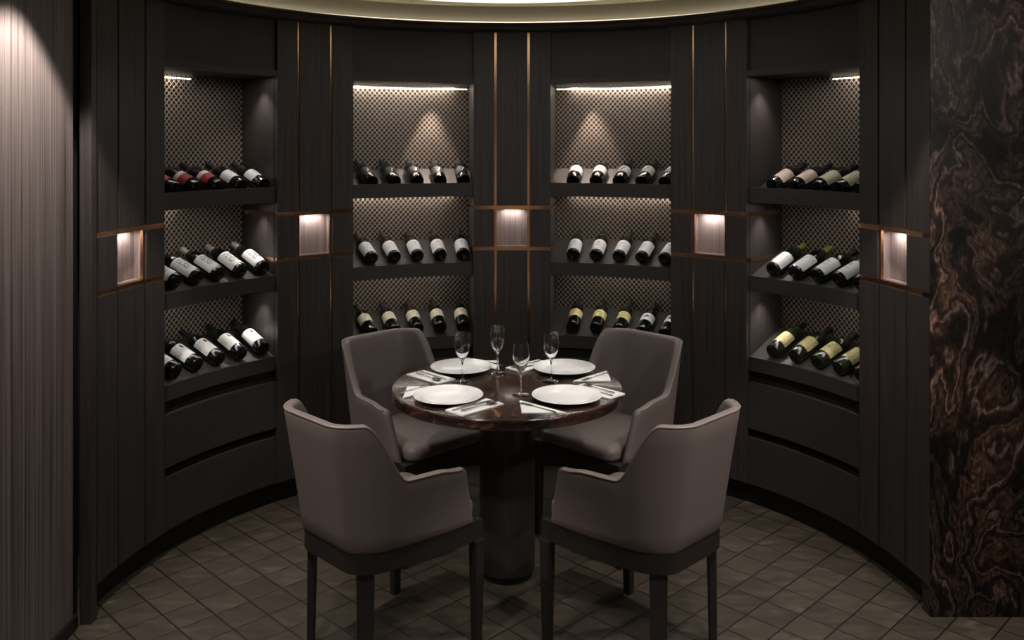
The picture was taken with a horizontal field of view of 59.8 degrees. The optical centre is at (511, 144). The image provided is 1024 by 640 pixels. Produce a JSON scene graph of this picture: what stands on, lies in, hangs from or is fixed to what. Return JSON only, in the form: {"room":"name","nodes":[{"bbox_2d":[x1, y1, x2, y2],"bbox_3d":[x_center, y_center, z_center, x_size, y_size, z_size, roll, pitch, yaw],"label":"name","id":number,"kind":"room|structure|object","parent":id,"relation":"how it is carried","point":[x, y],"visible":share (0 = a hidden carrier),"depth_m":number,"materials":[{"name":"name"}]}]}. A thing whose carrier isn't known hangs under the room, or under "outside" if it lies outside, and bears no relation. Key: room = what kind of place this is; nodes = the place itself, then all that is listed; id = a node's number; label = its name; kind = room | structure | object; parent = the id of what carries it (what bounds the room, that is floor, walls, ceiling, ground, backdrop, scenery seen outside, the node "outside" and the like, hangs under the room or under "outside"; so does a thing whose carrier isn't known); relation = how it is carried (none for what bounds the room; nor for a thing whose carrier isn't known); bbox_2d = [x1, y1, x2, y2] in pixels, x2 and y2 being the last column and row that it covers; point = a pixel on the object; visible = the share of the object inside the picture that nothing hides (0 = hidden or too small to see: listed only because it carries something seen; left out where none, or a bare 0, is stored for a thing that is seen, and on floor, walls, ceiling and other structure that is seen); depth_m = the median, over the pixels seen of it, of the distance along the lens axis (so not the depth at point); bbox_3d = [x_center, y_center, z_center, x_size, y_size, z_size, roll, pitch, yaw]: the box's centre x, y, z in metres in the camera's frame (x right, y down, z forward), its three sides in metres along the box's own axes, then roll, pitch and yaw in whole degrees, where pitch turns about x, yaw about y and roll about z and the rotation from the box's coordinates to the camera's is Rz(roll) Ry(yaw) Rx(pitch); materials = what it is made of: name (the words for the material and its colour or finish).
{"room":"restaurant wine room","nodes":[
{"label":"restaurant wine room","id":0,"kind":"room"},
{"bbox_2d":[0,0,72,639],"bbox_3d":[-1.650,0.530,0.347,0.100,2.380,5.795,0,0,0],"label":"wall","id":1,"kind":"structure","parent":0,"point":[36,36],"depth_m":3.00,"materials":[{"name":"grey wood"}]},
{"bbox_2d":[52,614,77,639],"bbox_3d":[-1.644,1.745,0.356,0.112,0.050,5.812,0,0,0],"label":"baseboard","id":2,"kind":"structure","parent":1,"relation":"attached to","point":[71,626],"depth_m":3.19,"materials":[{"name":"black"}]},
{"bbox_2d":[77,0,79,556],"bbox_3d":[0.000,0.555,4.198,3.980,2.430,2.198,0,0,0],"label":"wall","id":3,"kind":"structure","parent":0,"point":[78,1],"depth_m":3.83,"materials":[{"name":"grey paint"}]},
{"bbox_2d":[73,0,76,613],"bbox_3d":[-1.870,0.555,3.311,0.460,2.430,0.098,0,0,0],"label":"trim","id":4,"kind":"structure","parent":3,"relation":"attached to","point":[74,1],"depth_m":3.34,"materials":[{"name":"black"}]},
{"bbox_2d":[80,0,96,624],"bbox_3d":[-1.572,0.555,3.305,0.044,2.430,0.040,0,0,0],"label":"trim","id":5,"kind":"structure","parent":3,"relation":"attached to","point":[88,8],"depth_m":3.29,"materials":[{"name":"brown wood"}]},
{"bbox_2d":[164,2,276,531],"bbox_3d":[-1.490,0.523,4.191,0.394,2.276,0.850,0,0,31],"label":"wine cabinet","id":6,"kind":"object","parent":3,"relation":"attached to","point":[221,420],"visible":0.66,"depth_m":4.29,"materials":[{"name":"brown wood"}]},
{"bbox_2d":[164,266,181,288],"bbox_3d":[-1.603,0.565,3.983,0.286,0.147,0.075,0,0,23],"label":"wine bottle","id":7,"kind":"object","parent":6,"relation":"in","point":[173,279],"visible":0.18,"depth_m":3.92,"materials":[{"name":"black glass"}]},
{"bbox_2d":[165,355,181,378],"bbox_3d":[-1.603,0.961,3.983,0.286,0.147,0.075,0,0,23],"label":"wine bottle","id":8,"kind":"object","parent":6,"relation":"in","point":[173,368],"visible":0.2,"depth_m":3.93,"materials":[{"name":"black glass"}]},
{"bbox_2d":[165,339,203,371],"bbox_3d":[-1.545,0.961,4.107,0.286,0.147,0.075,0,0,27],"label":"wine bottle","id":9,"kind":"object","parent":6,"relation":"in","point":[187,358],"visible":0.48,"depth_m":4.06,"materials":[{"name":"black glass"}]},
{"bbox_2d":[165,254,203,284],"bbox_3d":[-1.545,0.565,4.107,0.286,0.147,0.074,0,0,27],"label":"wine bottle","id":10,"kind":"object","parent":6,"relation":"in","point":[189,273],"visible":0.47,"depth_m":4.06,"materials":[{"name":"black glass"}]},
{"bbox_2d":[165,167,203,191],"bbox_3d":[-1.545,0.159,4.107,0.286,0.147,0.075,0,0,27],"label":"wine bottle","id":11,"kind":"object","parent":6,"relation":"in","point":[189,183],"visible":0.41,"depth_m":4.05,"materials":[{"name":"black glass"}]},
{"bbox_2d":[179,329,224,365],"bbox_3d":[-1.477,0.961,4.226,0.286,0.147,0.075,0,0,32],"label":"wine bottle","id":12,"kind":"object","parent":6,"relation":"in","point":[197,343],"visible":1,"depth_m":4.18,"materials":[{"name":"black glass"}]},
{"bbox_2d":[179,247,224,280],"bbox_3d":[-1.477,0.565,4.225,0.286,0.147,0.075,0,0,32],"label":"wine bottle","id":13,"kind":"object","parent":6,"relation":"in","point":[210,268],"visible":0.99,"depth_m":4.17,"materials":[{"name":"black glass"}]},
{"bbox_2d":[179,162,224,189],"bbox_3d":[-1.477,0.159,4.225,0.286,0.147,0.075,0,0,31],"label":"wine bottle","id":14,"kind":"object","parent":6,"relation":"in","point":[210,181],"visible":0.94,"depth_m":4.17,"materials":[{"name":"black glass"}]},
{"bbox_2d":[165,356,274,401],"bbox_3d":[-1.488,1.076,4.190,0.363,0.068,0.798,0,0,31],"label":"shelf","id":15,"kind":"object","parent":6,"relation":"attached to","point":[188,383],"depth_m":4.13,"materials":[{"name":"wood"}]},
{"bbox_2d":[165,275,274,310],"bbox_3d":[-1.488,0.679,4.190,0.363,0.071,0.798,0,0,31],"label":"shelf","id":16,"kind":"object","parent":6,"relation":"attached to","point":[208,289],"depth_m":4.13,"materials":[{"name":"wood"}]},
{"bbox_2d":[165,187,274,210],"bbox_3d":[-1.488,0.247,4.190,0.363,0.075,0.798,0,0,31],"label":"shelf","id":17,"kind":"object","parent":6,"relation":"attached to","point":[265,196],"depth_m":4.14,"materials":[{"name":"wood"}]},
{"bbox_2d":[205,324,246,360],"bbox_3d":[-1.401,0.961,4.338,0.286,0.147,0.076,0,0,35],"label":"wine bottle","id":18,"kind":"object","parent":6,"relation":"in","point":[224,340],"visible":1,"depth_m":4.29,"materials":[{"name":"black glass"}]},
{"bbox_2d":[205,244,246,277],"bbox_3d":[-1.401,0.565,4.337,0.285,0.147,0.077,0,0,35],"label":"wine bottle","id":19,"kind":"object","parent":6,"relation":"in","point":[229,262],"visible":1,"depth_m":4.28,"materials":[{"name":"black glass"}]},
{"bbox_2d":[205,162,246,188],"bbox_3d":[-1.401,0.159,4.338,0.285,0.147,0.076,0,0,35],"label":"wine bottle","id":20,"kind":"object","parent":6,"relation":"in","point":[231,179],"visible":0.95,"depth_m":4.28,"materials":[{"name":"black glass"}]},
{"bbox_2d":[231,319,269,355],"bbox_3d":[-1.315,0.961,4.445,0.285,0.147,0.075,0,0,40],"label":"wine bottle","id":21,"kind":"object","parent":6,"relation":"in","point":[249,336],"visible":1,"depth_m":4.39,"materials":[{"name":"black glass"}]},
{"bbox_2d":[231,241,269,274],"bbox_3d":[-1.315,0.565,4.445,0.286,0.147,0.074,0,0,41],"label":"wine bottle","id":22,"kind":"object","parent":6,"relation":"in","point":[246,254],"visible":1,"depth_m":4.38,"materials":[{"name":"black glass"}]},
{"bbox_2d":[231,161,269,187],"bbox_3d":[-1.316,0.159,4.445,0.286,0.147,0.076,0,0,40],"label":"wine bottle","id":23,"kind":"object","parent":6,"relation":"in","point":[253,178],"visible":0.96,"depth_m":4.38,"materials":[{"name":"black glass"}]},
{"bbox_2d":[353,27,472,361],"bbox_3d":[-0.586,0.523,4.938,0.850,2.276,0.394,0,0,-20],"label":"wine cabinet","id":24,"kind":"object","parent":3,"relation":"attached to","point":[413,90],"visible":0.63,"depth_m":5.04,"materials":[{"name":"brown wood"}]},
{"bbox_2d":[354,233,377,263],"bbox_3d":[-0.805,0.565,4.849,0.075,0.147,0.285,0,0,-27],"label":"wine bottle","id":25,"kind":"object","parent":24,"relation":"in","point":[364,247],"visible":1,"depth_m":4.77,"materials":[{"name":"black glass"}]},
{"bbox_2d":[354,304,377,333],"bbox_3d":[-0.805,0.961,4.849,0.075,0.147,0.286,0,0,-27],"label":"wine bottle","id":26,"kind":"object","parent":24,"relation":"in","point":[363,318],"visible":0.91,"depth_m":4.79,"materials":[{"name":"black glass"}]},
{"bbox_2d":[354,160,377,183],"bbox_3d":[-0.805,0.159,4.849,0.075,0.147,0.286,0,0,-27],"label":"wine bottle","id":27,"kind":"object","parent":24,"relation":"in","point":[363,171],"visible":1,"depth_m":4.77,"materials":[{"name":"black glass"}]},
{"bbox_2d":[379,232,400,262],"bbox_3d":[-0.682,0.565,4.907,0.074,0.147,0.286,0,0,-23],"label":"wine bottle","id":28,"kind":"object","parent":24,"relation":"in","point":[390,249],"visible":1,"depth_m":4.82,"materials":[{"name":"black glass"}]},
{"bbox_2d":[379,302,400,329],"bbox_3d":[-0.682,0.961,4.907,0.075,0.147,0.286,0,0,-23],"label":"wine bottle","id":29,"kind":"object","parent":24,"relation":"in","point":[389,320],"visible":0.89,"depth_m":4.85,"materials":[{"name":"black glass"}]},
{"bbox_2d":[379,160,400,183],"bbox_3d":[-0.681,0.159,4.907,0.075,0.147,0.286,0,0,-23],"label":"wine bottle","id":30,"kind":"object","parent":24,"relation":"in","point":[390,175],"visible":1,"depth_m":4.82,"materials":[{"name":"black glass"}]},
{"bbox_2d":[353,87,466,89],"bbox_3d":[-0.637,-0.321,5.080,0.784,0.004,0.045,0,0,-20],"label":"strip light","id":31,"kind":"object","parent":24,"relation":"on","point":[354,88],"depth_m":5.12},
{"bbox_2d":[353,262,472,280],"bbox_3d":[-0.586,0.679,4.936,0.798,0.071,0.363,0,0,-20],"label":"shelf","id":32,"kind":"object","parent":24,"relation":"attached to","point":[362,271],"depth_m":4.79,"materials":[{"name":"wood"}]},
{"bbox_2d":[353,183,472,198],"bbox_3d":[-0.586,0.247,4.936,0.798,0.075,0.363,0,0,-20],"label":"shelf","id":33,"kind":"object","parent":24,"relation":"attached to","point":[360,190],"depth_m":4.80,"materials":[{"name":"wood"}]},
{"bbox_2d":[405,231,423,261],"bbox_3d":[-0.554,0.565,4.956,0.074,0.147,0.286,0,0,-19],"label":"wine bottle","id":34,"kind":"object","parent":24,"relation":"in","point":[414,249],"visible":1,"depth_m":4.86,"materials":[{"name":"black glass"}]},
{"bbox_2d":[405,300,423,331],"bbox_3d":[-0.554,0.961,4.956,0.074,0.147,0.286,0,0,-19],"label":"wine bottle","id":35,"kind":"object","parent":24,"relation":"in","point":[413,318],"visible":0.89,"depth_m":4.89,"materials":[{"name":"black glass"}]},
{"bbox_2d":[405,160,423,182],"bbox_3d":[-0.553,0.159,4.956,0.075,0.147,0.285,0,0,-18],"label":"wine bottle","id":36,"kind":"object","parent":24,"relation":"in","point":[412,171],"visible":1,"depth_m":4.87,"materials":[{"name":"black glass"}]},
{"bbox_2d":[429,299,446,332],"bbox_3d":[-0.423,0.961,4.994,0.075,0.147,0.286,0,0,-14],"label":"wine bottle","id":37,"kind":"object","parent":24,"relation":"in","point":[435,311],"visible":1,"depth_m":4.91,"materials":[{"name":"black glass"}]},
{"bbox_2d":[429,230,446,260],"bbox_3d":[-0.423,0.565,4.994,0.075,0.147,0.286,0,0,-14],"label":"wine bottle","id":38,"kind":"object","parent":24,"relation":"in","point":[438,249],"visible":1,"depth_m":4.90,"materials":[{"name":"black glass"}]},
{"bbox_2d":[425,334,472,348],"bbox_3d":[-0.586,1.076,4.936,0.798,0.068,0.363,0,0,-20],"label":"shelf","id":39,"kind":"object","parent":24,"relation":"attached to","point":[435,341],"depth_m":4.85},
{"bbox_2d":[454,298,469,331],"bbox_3d":[-0.289,0.961,5.022,0.075,0.147,0.286,0,0,-9],"label":"wine bottle","id":40,"kind":"object","parent":24,"relation":"in","point":[460,312],"visible":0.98,"depth_m":4.94,"materials":[{"name":"black glass"}]},
{"bbox_2d":[454,230,469,259],"bbox_3d":[-0.289,0.565,5.022,0.075,0.147,0.286,0,0,-10],"label":"wine bottle","id":41,"kind":"object","parent":24,"relation":"in","point":[460,242],"visible":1,"depth_m":4.92,"materials":[{"name":"black glass"}]},
{"bbox_2d":[97,458,921,600],"bbox_3d":[0.000,1.716,4.147,3.258,0.108,1.579,0,0,0],"label":"baseboard","id":42,"kind":"structure","parent":3,"relation":"attached to","point":[239,505],"depth_m":4.07,"materials":[{"name":"black"}]},
{"bbox_2d":[551,27,670,361],"bbox_3d":[0.586,0.523,4.937,0.850,2.276,0.396,0,0,20],"label":"wine cabinet","id":43,"kind":"object","parent":3,"relation":"attached to","point":[611,89],"visible":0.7,"depth_m":5.03,"materials":[{"name":"brown wood"}]},
{"bbox_2d":[566,299,582,332],"bbox_3d":[0.358,0.961,5.009,0.084,0.147,0.285,0,0,8],"label":"wine bottle","id":44,"kind":"object","parent":43,"relation":"in","point":[576,312],"visible":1,"depth_m":4.92,"materials":[{"name":"black glass"}]},
{"bbox_2d":[566,230,582,260],"bbox_3d":[0.357,0.565,5.009,0.084,0.147,0.285,0,0,8],"label":"wine bottle","id":45,"kind":"object","parent":43,"relation":"in","point":[576,242],"visible":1,"depth_m":4.91,"materials":[{"name":"black glass"}]},
{"bbox_2d":[558,334,598,348],"bbox_3d":[0.586,1.076,4.936,0.798,0.068,0.363,0,0,20],"label":"shelf","id":46,"kind":"object","parent":43,"relation":"attached to","point":[566,341],"depth_m":4.85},
{"bbox_2d":[589,300,607,333],"bbox_3d":[0.492,0.961,4.975,0.076,0.147,0.285,0,0,15],"label":"wine bottle","id":47,"kind":"object","parent":43,"relation":"in","point":[599,317],"visible":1,"depth_m":4.89,"materials":[{"name":"black glass"}]},
{"bbox_2d":[589,230,607,261],"bbox_3d":[0.494,0.565,4.975,0.075,0.147,0.286,0,0,17],"label":"wine bottle","id":48,"kind":"object","parent":43,"relation":"in","point":[597,251],"visible":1,"depth_m":4.88,"materials":[{"name":"black glass"}]},
{"bbox_2d":[589,159,607,182],"bbox_3d":[0.492,0.159,4.975,0.076,0.147,0.285,0,0,15],"label":"wine bottle","id":49,"kind":"object","parent":43,"relation":"in","point":[600,171],"visible":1,"depth_m":4.89,"materials":[{"name":"black glass"}]},
{"bbox_2d":[551,262,670,280],"bbox_3d":[0.586,0.679,4.936,0.798,0.071,0.363,0,0,20],"label":"shelf","id":50,"kind":"object","parent":43,"relation":"attached to","point":[635,270],"depth_m":4.80,"materials":[{"name":"wood"}]},
{"bbox_2d":[551,183,670,198],"bbox_3d":[0.586,0.247,4.936,0.798,0.075,0.363,0,0,20],"label":"shelf","id":51,"kind":"object","parent":43,"relation":"attached to","point":[558,190],"depth_m":4.80,"materials":[{"name":"wood"}]},
{"bbox_2d":[557,87,668,89],"bbox_3d":[0.637,-0.321,5.080,0.784,0.004,0.045,0,0,20],"label":"strip light","id":52,"kind":"object","parent":43,"relation":"on","point":[558,88],"depth_m":5.12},
{"bbox_2d":[612,231,632,262],"bbox_3d":[0.622,0.565,4.931,0.075,0.147,0.286,0,0,21],"label":"wine bottle","id":53,"kind":"object","parent":43,"relation":"in","point":[624,244],"visible":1,"depth_m":4.84,"materials":[{"name":"black glass"}]},
{"bbox_2d":[612,301,632,327],"bbox_3d":[0.623,0.961,4.931,0.075,0.147,0.286,0,0,21],"label":"wine bottle","id":54,"kind":"object","parent":43,"relation":"in","point":[624,316],"visible":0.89,"depth_m":4.88,"materials":[{"name":"black glass"}]},
{"bbox_2d":[612,160,632,183],"bbox_3d":[0.622,0.159,4.931,0.075,0.147,0.286,0,0,21],"label":"wine bottle","id":55,"kind":"object","parent":43,"relation":"in","point":[624,171],"visible":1,"depth_m":4.85,"materials":[{"name":"black glass"}]},
{"bbox_2d":[635,160,657,183],"bbox_3d":[0.748,0.159,4.877,0.074,0.147,0.286,0,0,25],"label":"wine bottle","id":56,"kind":"object","parent":43,"relation":"in","point":[648,172],"visible":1,"depth_m":4.80,"materials":[{"name":"black glass"}]},
{"bbox_2d":[635,232,658,263],"bbox_3d":[0.748,0.565,4.877,0.074,0.147,0.286,0,0,25],"label":"wine bottle","id":57,"kind":"object","parent":43,"relation":"in","point":[648,246],"visible":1,"depth_m":4.79,"materials":[{"name":"black glass"}]},
{"bbox_2d":[636,303,657,331],"bbox_3d":[0.748,0.961,4.877,0.075,0.147,0.286,0,0,25],"label":"wine bottle","id":58,"kind":"object","parent":43,"relation":"in","point":[648,318],"visible":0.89,"depth_m":4.82,"materials":[{"name":"black glass"}]},
{"bbox_2d":[747,2,859,531],"bbox_3d":[1.490,0.523,4.191,0.394,2.276,0.850,0,0,-31],"label":"wine cabinet","id":59,"kind":"object","parent":3,"relation":"attached to","point":[803,418],"visible":0.59,"depth_m":4.30,"materials":[{"name":"brown wood"}]},
{"bbox_2d":[766,321,806,357],"bbox_3d":[1.361,0.961,4.390,0.285,0.147,0.077,0,0,-40],"label":"wine bottle","id":60,"kind":"object","parent":59,"relation":"in","point":[785,340],"visible":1,"depth_m":4.33,"materials":[{"name":"green glass"}]},
{"bbox_2d":[766,243,806,275],"bbox_3d":[1.362,0.565,4.389,0.285,0.147,0.074,0,0,-38],"label":"wine bottle","id":61,"kind":"object","parent":59,"relation":"in","point":[779,264],"visible":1,"depth_m":4.33,"materials":[{"name":"black glass"}]},
{"bbox_2d":[766,162,806,187],"bbox_3d":[1.362,0.159,4.389,0.286,0.147,0.075,0,0,-38],"label":"wine bottle","id":62,"kind":"object","parent":59,"relation":"in","point":[781,179],"visible":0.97,"depth_m":4.33,"materials":[{"name":"black glass"}]},
{"bbox_2d":[749,356,858,401],"bbox_3d":[1.488,1.076,4.190,0.363,0.068,0.798,0,0,-31],"label":"shelf","id":63,"kind":"object","parent":59,"relation":"attached to","point":[825,380],"depth_m":4.13,"materials":[{"name":"wood"}]},
{"bbox_2d":[749,275,858,310],"bbox_3d":[1.488,0.679,4.190,0.363,0.071,0.798,0,0,-31],"label":"shelf","id":64,"kind":"object","parent":59,"relation":"attached to","point":[847,296],"depth_m":4.12,"materials":[{"name":"wood"}]},
{"bbox_2d":[749,187,858,210],"bbox_3d":[1.488,0.247,4.190,0.363,0.075,0.798,0,0,-31],"label":"shelf","id":65,"kind":"object","parent":59,"relation":"attached to","point":[758,196],"depth_m":4.14,"materials":[{"name":"wood"}]},
{"bbox_2d":[788,326,832,362],"bbox_3d":[1.442,0.961,4.279,0.285,0.147,0.075,0,0,-34],"label":"wine bottle","id":66,"kind":"object","parent":59,"relation":"in","point":[814,341],"visible":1,"depth_m":4.23,"materials":[{"name":"green glass"}]},
{"bbox_2d":[788,245,832,279],"bbox_3d":[1.442,0.565,4.279,0.286,0.147,0.075,0,0,-34],"label":"wine bottle","id":67,"kind":"object","parent":59,"relation":"in","point":[799,269],"visible":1,"depth_m":4.23,"materials":[{"name":"black glass"}]},
{"bbox_2d":[788,162,832,189],"bbox_3d":[1.442,0.159,4.279,0.286,0.147,0.075,0,0,-34],"label":"wine bottle","id":68,"kind":"object","parent":59,"relation":"in","point":[803,181],"visible":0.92,"depth_m":4.22,"materials":[{"name":"black glass"}]},
{"bbox_2d":[810,332,858,368],"bbox_3d":[1.514,0.961,4.163,0.286,0.147,0.074,0,0,-29],"label":"wine bottle","id":69,"kind":"object","parent":59,"relation":"in","point":[838,346],"visible":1,"depth_m":4.12,"materials":[{"name":"green glass"}]},
{"bbox_2d":[810,248,858,282],"bbox_3d":[1.514,0.565,4.163,0.286,0.147,0.074,0,0,-29],"label":"wine bottle","id":70,"kind":"object","parent":59,"relation":"in","point":[823,271],"visible":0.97,"depth_m":4.12,"materials":[{"name":"black glass"}]},
{"bbox_2d":[810,163,858,190],"bbox_3d":[1.514,0.159,4.163,0.286,0.147,0.074,0,0,-29],"label":"wine bottle","id":71,"kind":"object","parent":59,"relation":"in","point":[824,182],"visible":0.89,"depth_m":4.11,"materials":[{"name":"black glass"}]},
{"bbox_2d":[832,345,858,375],"bbox_3d":[1.577,0.961,4.041,0.286,0.147,0.074,0,0,-25],"label":"wine bottle","id":72,"kind":"object","parent":59,"relation":"in","point":[845,363],"visible":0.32,"depth_m":3.99,"materials":[{"name":"green glass"}]},
{"bbox_2d":[832,258,858,286],"bbox_3d":[1.577,0.565,4.041,0.286,0.147,0.074,0,0,-25],"label":"wine bottle","id":73,"kind":"object","parent":59,"relation":"in","point":[845,275],"visible":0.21,"depth_m":3.98,"materials":[{"name":"black glass"}]},
{"bbox_2d":[832,169,858,191],"bbox_3d":[1.577,0.159,4.041,0.286,0.147,0.074,0,0,-25],"label":"wine bottle","id":74,"kind":"object","parent":59,"relation":"in","point":[844,184],"visible":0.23,"depth_m":3.98,"materials":[{"name":"black glass"}]},
{"bbox_2d":[97,0,164,583],"bbox_3d":[-1.563,0.523,3.591,0.078,2.276,0.462,0,0,10],"label":"wall panel","id":75,"kind":"object","parent":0,"point":[130,33],"visible":0.94,"depth_m":3.59,"materials":[{"name":"brown wood"}]},
{"bbox_2d":[274,19,352,482],"bbox_3d":[-1.012,0.523,4.533,0.429,2.276,0.076,0,0,-40],"label":"wall panel","id":76,"kind":"object","parent":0,"point":[313,82],"visible":0.94,"depth_m":4.51,"materials":[{"name":"brown wood"}]},
{"bbox_2d":[230,0,793,21],"bbox_3d":[0.800,-0.710,1.400,6.000,0.100,8.000,0,0,0],"label":"ceiling","id":77,"kind":"structure","parent":0,"point":[362,8],"depth_m":4.78,"materials":[{"name":"grey paint"}]},
{"bbox_2d":[364,0,659,5],"bbox_3d":[0.800,-0.785,1.400,6.000,0.050,8.000,0,0,0],"label":"ceiling","id":78,"kind":"structure","parent":0,"point":[391,1],"depth_m":4.80,"materials":[{"name":"beige paint"}]},
{"bbox_2d":[418,0,605,3],"bbox_3d":[0.000,-0.717,3.307,1.950,0.084,1.950,0,0,0],"label":"ceiling light","id":79,"kind":"object","parent":78,"relation":"attached to","point":[450,1],"visible":1,"depth_m":4.22,"materials":[{"name":"beige paint"}]},
{"bbox_2d":[429,0,594,2],"bbox_3d":[0.000,-0.681,3.307,1.930,0.008,1.930,0,0,0],"label":"diffuser","id":80,"kind":"object","parent":79,"relation":"attached to","point":[451,1],"depth_m":4.22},
{"bbox_2d":[473,32,550,437],"bbox_3d":[0.000,0.523,4.897,0.429,2.276,0.076,0,0,0],"label":"wall panel","id":81,"kind":"object","parent":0,"point":[512,70],"visible":0.86,"depth_m":4.87,"materials":[{"name":"brown wood"}]},
{"bbox_2d":[164,0,859,31],"bbox_3d":[0.000,-0.636,3.307,3.320,0.043,3.320,0,0,0],"label":"trim","id":82,"kind":"structure","parent":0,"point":[225,6],"depth_m":4.53,"materials":[{"name":"brown wood"}]},
{"bbox_2d":[68,466,1023,639],"bbox_3d":[0.800,1.800,1.400,6.000,0.060,8.000,0,0,0],"label":"floor","id":83,"kind":"structure","parent":0,"point":[243,576],"depth_m":3.49,"materials":[{"name":"tile"}]},
{"bbox_2d":[283,399,484,639],"bbox_3d":[-0.479,1.336,3.164,0.550,0.868,0.587,0,0,45],"label":"dining chair","id":84,"kind":"object","parent":83,"relation":"on","point":[363,517],"visible":1,"depth_m":2.96,"materials":[{"name":"grey leather"}]},
{"bbox_2d":[400,472,471,509],"bbox_3d":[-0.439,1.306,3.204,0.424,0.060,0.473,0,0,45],"label":"armrest","id":85,"kind":"object","parent":84,"relation":"on","point":[404,474],"depth_m":3.44,"materials":[{"name":"grey leather"}]},
{"bbox_2d":[341,328,479,569],"bbox_3d":[-0.471,1.336,4.076,0.550,0.868,0.587,0,0,-45],"label":"dining chair","id":86,"kind":"object","parent":83,"relation":"on","point":[373,362],"visible":0.6,"depth_m":4.00,"materials":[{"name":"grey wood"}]},
{"bbox_2d":[392,413,479,461],"bbox_3d":[-0.431,1.306,4.036,0.473,0.060,0.424,0,0,45],"label":"seat cushion","id":87,"kind":"object","parent":86,"relation":"on","point":[418,440],"depth_m":3.90,"materials":[{"name":"grey leather"}]},
{"bbox_2d":[391,357,622,585],"bbox_3d":[-0.020,1.380,3.680,0.948,0.780,0.948,0,0,0],"label":"dining table","id":88,"kind":"object","parent":83,"relation":"on","point":[507,435],"visible":0.69,"depth_m":3.57,"materials":[{"name":"brown wood"}]},
{"bbox_2d":[413,384,482,404],"bbox_3d":[-0.248,0.980,3.465,0.272,0.020,0.272,0,0,45],"label":"dinner plate","id":89,"kind":"object","parent":88,"relation":"on","point":[450,394],"visible":1,"depth_m":3.49,"materials":[{"name":"white ceramic"}]},
{"bbox_2d":[430,358,491,374],"bbox_3d":[-0.222,0.980,3.909,0.272,0.020,0.272,0,0,-45],"label":"dinner plate","id":90,"kind":"object","parent":88,"relation":"on","point":[449,366],"visible":0.99,"depth_m":3.94,"materials":[{"name":"white ceramic"}]},
{"bbox_2d":[454,331,470,383],"bbox_3d":[-0.207,0.887,3.715,0.073,0.204,0.073,0,0,0],"label":"wine glass","id":91,"kind":"object","parent":88,"relation":"on","point":[462,338],"visible":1,"depth_m":3.69,"materials":[{"name":"clear"}]},
{"bbox_2d":[445,398,503,416],"bbox_3d":[-0.139,0.987,3.346,0.212,0.005,0.100,0,0,-45],"label":"napkin","id":92,"kind":"object","parent":88,"relation":"on","point":[459,412],"visible":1,"depth_m":3.32,"materials":[{"name":"white fabric"}]},
{"bbox_2d":[489,325,505,375],"bbox_3d":[-0.063,0.887,3.852,0.073,0.204,0.073,0,0,0],"label":"wine glass","id":93,"kind":"object","parent":88,"relation":"on","point":[497,332],"visible":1,"depth_m":3.83,"materials":[{"name":"clear"}]},
{"bbox_2d":[512,342,529,397],"bbox_3d":[0.036,0.887,3.520,0.073,0.204,0.073,0,0,0],"label":"wine glass","id":94,"kind":"object","parent":88,"relation":"on","point":[520,349],"visible":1,"depth_m":3.50,"materials":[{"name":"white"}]},
{"bbox_2d":[520,400,566,413],"bbox_3d":[0.078,0.987,3.316,0.119,0.004,0.237,0,0,-45],"label":"napkin","id":95,"kind":"object","parent":88,"relation":"on","point":[525,409],"visible":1,"depth_m":3.30,"materials":[{"name":"white fabric"}]},
{"bbox_2d":[542,331,559,383],"bbox_3d":[0.163,0.887,3.718,0.073,0.204,0.073,0,0,0],"label":"wine glass","id":96,"kind":"object","parent":88,"relation":"on","point":[550,338],"visible":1,"depth_m":3.70,"materials":[{"name":"clear"}]},
{"bbox_2d":[533,359,594,374],"bbox_3d":[0.228,0.980,3.899,0.272,0.020,0.272,0,0,45],"label":"dinner plate","id":97,"kind":"object","parent":88,"relation":"on","point":[559,366],"visible":0.97,"depth_m":3.93,"materials":[{"name":"white ceramic"}]},
{"bbox_2d":[532,384,601,404],"bbox_3d":[0.213,0.980,3.465,0.272,0.020,0.272,0,0,-45],"label":"dinner plate","id":98,"kind":"object","parent":88,"relation":"on","point":[564,394],"visible":1,"depth_m":3.49,"materials":[{"name":"white ceramic"}]},
{"bbox_2d":[535,328,682,569],"bbox_3d":[0.471,1.336,4.076,0.550,0.868,0.587,0,0,45],"label":"dining chair","id":99,"kind":"object","parent":83,"relation":"on","point":[646,365],"visible":0.61,"depth_m":4.04,"materials":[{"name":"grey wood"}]},
{"bbox_2d":[542,411,631,461],"bbox_3d":[0.431,1.306,4.036,0.424,0.060,0.473,0,0,45],"label":"seat cushion","id":100,"kind":"object","parent":99,"relation":"on","point":[602,439],"depth_m":3.92,"materials":[{"name":"grey leather"}]},
{"bbox_2d":[539,399,740,639],"bbox_3d":[0.479,1.336,3.164,0.550,0.868,0.587,0,0,-45],"label":"dining chair","id":101,"kind":"object","parent":83,"relation":"on","point":[660,517],"visible":1,"depth_m":2.96,"materials":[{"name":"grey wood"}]},
{"bbox_2d":[552,472,623,509],"bbox_3d":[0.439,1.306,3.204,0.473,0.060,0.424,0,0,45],"label":"armrest","id":102,"kind":"object","parent":101,"relation":"on","point":[618,474],"depth_m":3.44,"materials":[{"name":"grey leather"}]},
{"bbox_2d":[671,19,749,482],"bbox_3d":[1.012,0.523,4.533,0.429,2.276,0.076,0,0,40],"label":"wall panel","id":103,"kind":"object","parent":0,"point":[710,82],"visible":0.94,"depth_m":4.51,"materials":[{"name":"brown wood"}]},
{"bbox_2d":[859,0,928,585],"bbox_3d":[1.564,0.523,3.582,0.080,2.276,0.481,0,0,-10],"label":"wall panel","id":104,"kind":"object","parent":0,"point":[893,34],"visible":0.99,"depth_m":3.61,"materials":[{"name":"brown wood"}]},
{"bbox_2d":[922,0,1023,616],"bbox_3d":[2.633,0.555,3.368,2.134,2.430,0.064,0,0,0],"label":"wall","id":105,"kind":"structure","parent":0,"point":[975,236],"depth_m":3.34,"materials":[{"name":"brown stone"}]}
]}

